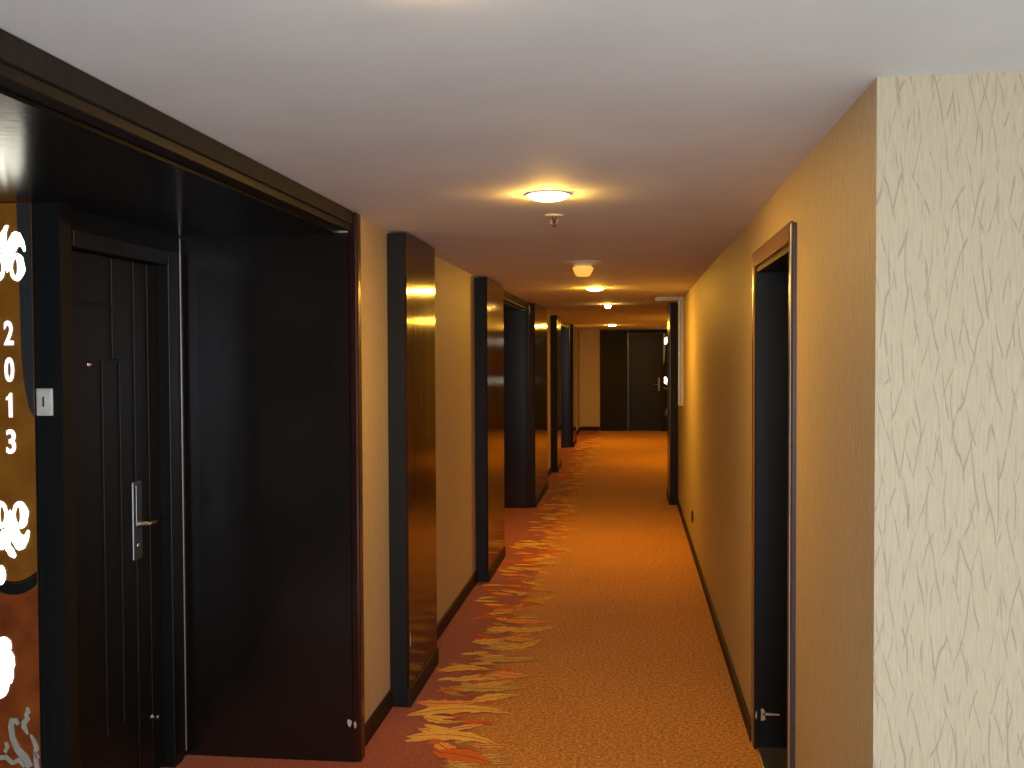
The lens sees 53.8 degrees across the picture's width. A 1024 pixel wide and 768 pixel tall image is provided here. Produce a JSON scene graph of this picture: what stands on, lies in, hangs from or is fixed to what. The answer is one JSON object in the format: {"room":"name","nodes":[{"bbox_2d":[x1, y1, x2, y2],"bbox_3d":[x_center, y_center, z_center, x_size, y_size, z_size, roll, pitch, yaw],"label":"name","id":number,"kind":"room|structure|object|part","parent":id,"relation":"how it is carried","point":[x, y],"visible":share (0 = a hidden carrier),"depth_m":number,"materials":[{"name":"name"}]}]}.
{"room":"hotel corridor","nodes":[
{"label":"hotel corridor","id":0,"kind":"room"},
{"bbox_2d":[297,213,579,722],"bbox_3d":[-0.767,0.271,10.020,1.570,2.277,25.900,0,2,7],"label":"wall","id":1,"kind":"structure","parent":0,"point":[454,286],"depth_m":6.07,"materials":[{"name":"beige paint"}]},
{"bbox_2d":[0,203,42,767],"bbox_3d":[-1.627,0.481,3.293,0.170,2.132,0.020,0,2,7],"label":"number sign","id":2,"kind":"object","parent":1,"relation":"attached to","point":[21,731],"visible":1,"depth_m":3.28,"materials":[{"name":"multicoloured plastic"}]},
{"bbox_3d":[-1.631,0.039,3.277,0.168,1.247,0.002,0,2,7],"label":"panel","id":3,"kind":"part","parent":2,"relation":"part of","materials":[{"name":"brown wood"}]},
{"bbox_3d":[-1.626,1.105,3.306,0.168,0.884,0.002,0,2,7],"label":"panel","id":4,"kind":"part","parent":2,"relation":"part of","materials":[{"name":"brown"}]},
{"bbox_2d":[36,388,52,415],"bbox_3d":[-1.517,0.059,3.272,0.056,0.089,0.014,0,2,7],"label":"switch","id":5,"kind":"object","parent":1,"relation":"attached to","point":[44,396],"visible":1,"depth_m":3.27,"materials":[{"name":"beige plastic"}]},
{"bbox_2d":[71,229,183,767],"bbox_3d":[-1.471,0.526,3.777,0.132,2.115,0.834,0,2,7],"label":"door","id":6,"kind":"structure","parent":1,"relation":"in","point":[124,293],"depth_m":3.84,"materials":[{"name":"black wood"}]},
{"bbox_3d":[-1.449,0.527,3.902,0.018,0.305,0.070,0,2,7],"label":"lock plate","id":7,"kind":"part","parent":6,"relation":"part of","materials":[{"name":"metal"}]},
{"bbox_3d":[-1.416,0.539,3.922,0.056,0.034,0.084,0,2,7],"label":"lever handle","id":8,"kind":"part","parent":6,"relation":"part of","materials":[{"name":"metal"}]},
{"bbox_2d":[150,714,159,719],"bbox_3d":[-1.426,1.331,4.033,0.031,0.024,0.024,0,2,7],"label":"door stop","id":9,"kind":"object","parent":6,"relation":"attached to","point":[152,716],"visible":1,"depth_m":4.03,"materials":[{"name":"metal"}]},
{"bbox_2d":[0,29,364,767],"bbox_3d":[-1.648,0.484,2.371,1.610,2.276,3.899,0,2,7],"label":"trim","id":10,"kind":"structure","parent":1,"relation":"attached to","point":[269,294],"depth_m":4.16,"materials":[{"name":"grey wood"}]},
{"bbox_3d":[-2.007,0.531,2.409,0.888,2.184,3.785,0,2,7],"label":"panel","id":11,"kind":"part","parent":10,"relation":"part of","materials":[{"name":"black wood"}]},
{"bbox_3d":[-1.017,0.474,4.207,0.734,2.190,0.021,0,2,7],"label":"panel","id":12,"kind":"part","parent":10,"relation":"part of","materials":[{"name":"black wood"}]},
{"bbox_2d":[387,233,438,706],"bbox_3d":[-0.498,0.409,5.154,0.103,2.265,0.703,0,2,7],"label":"pilaster","id":13,"kind":"object","parent":1,"relation":"attached to","point":[414,651],"visible":0.94,"depth_m":4.88,"materials":[{"name":"brown wood"}]},
{"bbox_3d":[-0.461,0.365,5.149,0.012,2.177,0.697,0,2,7],"label":"panel","id":14,"kind":"part","parent":13,"relation":"part of","materials":[{"name":"brown wood"}]},
{"bbox_3d":[-0.452,1.496,5.179,0.020,0.090,0.703,0,2,7],"label":"skirting","id":15,"kind":"part","parent":13,"relation":"part of","materials":[{"name":"brown wood"}]},
{"bbox_2d":[365,427,579,746],"bbox_3d":[0.030,1.363,10.007,0.014,0.088,25.800,0,2,7],"label":"baseboard","id":16,"kind":"structure","parent":1,"relation":"attached to","point":[377,717],"depth_m":5.99,"materials":[{"name":"brown wood"}]},
{"bbox_2d":[474,277,505,581],"bbox_3d":[-0.166,0.331,7.969,0.103,2.265,0.973,0,2,7],"label":"pilaster","id":17,"kind":"object","parent":1,"relation":"attached to","point":[489,307],"visible":0.96,"depth_m":7.53,"materials":[{"name":"brown wood"}]},
{"bbox_3d":[-0.129,0.287,7.963,0.012,2.177,0.967,0,2,7],"label":"panel","id":18,"kind":"part","parent":17,"relation":"part of","materials":[{"name":"brown wood"}]},
{"bbox_3d":[-0.121,1.418,7.994,0.020,0.090,0.973,0,2,7],"label":"skirting","id":19,"kind":"part","parent":17,"relation":"part of","materials":[{"name":"brown wood"}]},
{"bbox_2d":[503,290,530,507],"bbox_3d":[-0.396,0.274,9.878,0.880,2.276,2.769,0,2,7],"label":"trim","id":20,"kind":"structure","parent":1,"relation":"attached to","point":[517,490],"depth_m":11.15,"materials":[{"name":"grey wood"}]},
{"bbox_2d":[530,303,547,506],"bbox_3d":[0.310,0.218,12.012,0.103,2.265,1.658,0,2,7],"label":"pilaster","id":21,"kind":"object","parent":1,"relation":"attached to","point":[538,437],"visible":0.95,"depth_m":11.59,"materials":[{"name":"brown wood"}]},
{"bbox_3d":[0.356,1.306,12.037,0.020,0.090,1.658,0,2,7],"label":"skirting","id":22,"kind":"part","parent":21,"relation":"part of","materials":[{"name":"brown wood"}]},
{"bbox_2d":[551,316,561,472],"bbox_3d":[0.655,0.137,14.940,0.103,2.265,0.778,0,2,7],"label":"pilaster","id":23,"kind":"object","parent":1,"relation":"attached to","point":[556,463],"visible":1,"depth_m":14.58,"materials":[{"name":"brown wood"}]},
{"bbox_3d":[0.693,0.093,14.935,0.012,2.177,0.772,0,2,7],"label":"panel","id":24,"kind":"part","parent":23,"relation":"part of","materials":[{"name":"brown wood"}]},
{"bbox_3d":[0.701,1.224,14.965,0.020,0.090,0.778,0,2,7],"label":"skirting","id":25,"kind":"part","parent":23,"relation":"part of","materials":[{"name":"brown wood"}]},
{"bbox_2d":[561,320,569,447],"bbox_3d":[0.445,0.076,17.013,0.880,2.276,3.284,0,2,7],"label":"trim","id":26,"kind":"structure","parent":1,"relation":"attached to","point":[565,327],"depth_m":18.54,"materials":[{"name":"grey wood"}]},
{"bbox_2d":[570,324,576,446],"bbox_3d":[1.143,0.022,19.075,0.103,2.265,0.988,0,2,7],"label":"pilaster","id":27,"kind":"object","parent":1,"relation":"attached to","point":[573,440],"visible":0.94,"depth_m":18.62,"materials":[{"name":"brown wood"}]},
{"bbox_3d":[1.180,-0.022,19.070,0.012,2.177,0.982,0,2,7],"label":"panel","id":28,"kind":"part","parent":27,"relation":"part of","materials":[{"name":"brown wood"}]},
{"bbox_2d":[160,430,761,767],"bbox_3d":[1.364,1.444,9.852,6.200,0.085,26.400,0,2,7],"label":"floor","id":29,"kind":"structure","parent":0,"point":[593,642],"depth_m":5.67,"materials":[{"name":"orange carpet"}]},
{"bbox_2d":[0,0,1023,329],"bbox_3d":[1.354,-0.920,9.787,6.200,0.100,26.400,0,2,7],"label":"ceiling","id":30,"kind":"structure","parent":0,"point":[668,126],"depth_m":2.32,"materials":[{"name":"white paint"}]},
{"bbox_2d":[525,190,570,201],"bbox_3d":[0.133,-0.687,3.712,0.170,0.022,0.170,0,2,7],"label":"recessed light","id":31,"kind":"object","parent":30,"relation":"in","point":[547,195],"visible":1,"depth_m":3.67,"materials":[{"name":"white paint"}]},
{"bbox_2d":[545,214,562,226],"bbox_3d":[0.177,-0.690,4.261,0.080,0.049,0.080,0,2,7],"label":"sprinkler","id":32,"kind":"object","parent":30,"relation":"attached to","point":[553,216],"visible":1,"depth_m":4.25,"materials":[{"name":"metal"}]},
{"bbox_3d":[0.177,-0.686,4.261,0.031,0.040,0.018,1,2,34],"label":"frame","id":33,"kind":"part","parent":32,"relation":"part of","materials":[{"name":"metal"}]},
{"bbox_2d":[564,260,601,276],"bbox_3d":[0.450,-0.727,6.394,0.244,0.093,0.244,0,2,7],"label":"ceiling detector","id":34,"kind":"object","parent":30,"relation":"attached to","point":[582,268],"visible":1,"depth_m":6.34,"materials":[{"name":"beige plastic"}]},
{"bbox_2d":[585,287,604,290],"bbox_3d":[0.728,-0.830,8.846,0.170,0.022,0.170,0,2,7],"label":"recessed light","id":35,"kind":"object","parent":30,"relation":"in","point":[592,288],"visible":1,"depth_m":8.79,"materials":[{"name":"white paint"}]},
{"bbox_2d":[580,329,661,430],"bbox_3d":[2.853,-0.090,22.703,2.650,2.277,0.150,0,2,7],"label":"wall","id":36,"kind":"structure","parent":0,"point":[589,339],"depth_m":22.75,"materials":[{"name":"beige paint"}]},
{"bbox_2d":[580,427,599,430],"bbox_3d":[1.763,1.006,22.780,0.435,0.090,0.014,0,2,7],"label":"baseboard","id":37,"kind":"structure","parent":36,"relation":"attached to","point":[581,428],"depth_m":22.78,"materials":[{"name":"brown wood"}]},
{"bbox_2d":[600,329,666,430],"bbox_3d":[3.012,-0.082,22.581,2.075,2.267,0.055,0,2,7],"label":"trim","id":38,"kind":"structure","parent":36,"relation":"attached to","point":[613,343],"depth_m":22.64,"materials":[{"name":"black wood"}]},
{"bbox_3d":[2.288,-0.082,22.669,0.615,2.267,0.050,0,2,7],"label":"wood panel","id":39,"kind":"part","parent":38,"relation":"part of","materials":[{"name":"black wood"}]},
{"bbox_2d":[628,333,663,430],"bbox_3d":[3.005,-0.038,22.558,0.797,2.180,0.105,0,2,7],"label":"door","id":40,"kind":"structure","parent":36,"relation":"in","point":[645,351],"depth_m":22.58,"materials":[{"name":"black wood"}]},
{"bbox_2d":[663,333,666,428],"bbox_3d":[3.459,-0.064,22.495,0.170,2.132,0.020,0,2,7],"label":"number sign","id":41,"kind":"object","parent":36,"relation":"attached to","point":[664,334],"visible":0.56,"depth_m":22.49,"materials":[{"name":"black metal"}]},
{"bbox_3d":[3.455,-0.506,22.479,0.168,1.247,0.002,0,2,7],"label":"panel","id":42,"kind":"part","parent":41,"relation":"part of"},
{"bbox_3d":[3.460,0.560,22.508,0.168,0.884,0.002,0,2,7],"label":"panel","id":43,"kind":"part","parent":41,"relation":"part of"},
{"bbox_2d":[678,78,876,767],"bbox_3d":[1.545,0.341,7.112,0.350,2.277,9.936,0,2,7],"label":"wall","id":44,"kind":"structure","parent":0,"point":[830,196],"depth_m":2.92,"materials":[{"name":"beige paint"}]},
{"bbox_2d":[655,297,682,405],"bbox_3d":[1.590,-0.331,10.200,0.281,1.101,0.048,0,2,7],"label":"door frame","id":45,"kind":"structure","parent":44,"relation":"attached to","point":[679,299],"depth_m":10.17,"materials":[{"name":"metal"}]},
{"bbox_2d":[667,303,677,504],"bbox_3d":[1.858,0.221,11.698,0.102,2.265,0.758,0,2,7],"label":"pilaster","id":46,"kind":"object","parent":44,"relation":"attached to","point":[672,309],"visible":0.94,"depth_m":11.34,"materials":[{"name":"black wood"}]},
{"bbox_3d":[1.821,1.308,11.733,0.020,0.090,0.758,0,2,7],"label":"skirting","id":47,"kind":"part","parent":46,"relation":"part of","materials":[{"name":"brown wood"}]},
{"bbox_3d":[1.821,0.177,11.702,0.012,2.177,0.752,0,2,7],"label":"panel","id":48,"kind":"part","parent":46,"relation":"part of","materials":[{"name":"black wood"}]},
{"bbox_2d":[677,499,750,741],"bbox_3d":[1.450,1.423,7.857,0.014,0.075,6.998,0,2,7],"label":"baseboard","id":49,"kind":"structure","parent":44,"relation":"attached to","point":[742,705],"depth_m":5.76,"materials":[{"name":"brown wood"}]},
{"bbox_2d":[751,221,796,767],"bbox_3d":[1.117,0.513,3.782,0.319,2.118,1.118,0,2,7],"label":"door","id":50,"kind":"structure","parent":44,"relation":"in","point":[774,282],"depth_m":4.26,"materials":[{"name":"black wood"}]},
{"bbox_3d":[1.045,0.499,4.324,0.030,2.118,0.058,0,2,7],"label":"casing","id":51,"kind":"part","parent":50,"relation":"part of","materials":[{"name":"brown wood"}]},
{"bbox_3d":[0.978,-0.512,3.772,0.032,0.065,0.998,0,2,7],"label":"head casing","id":52,"kind":"part","parent":50,"relation":"part of","materials":[{"name":"brown wood"}]},
{"bbox_3d":[0.918,0.535,3.274,0.037,2.105,0.062,0,2,7],"label":"casing","id":53,"kind":"part","parent":50,"relation":"part of","materials":[{"name":"brown wood"}]},
{"bbox_2d":[873,71,1023,767],"bbox_3d":[2.125,0.475,2.110,2.674,2.277,0.340,0,2,7],"label":"wall","id":54,"kind":"structure","parent":0,"point":[949,540],"depth_m":2.17,"materials":[{"name":"beige paper"}]}
]}

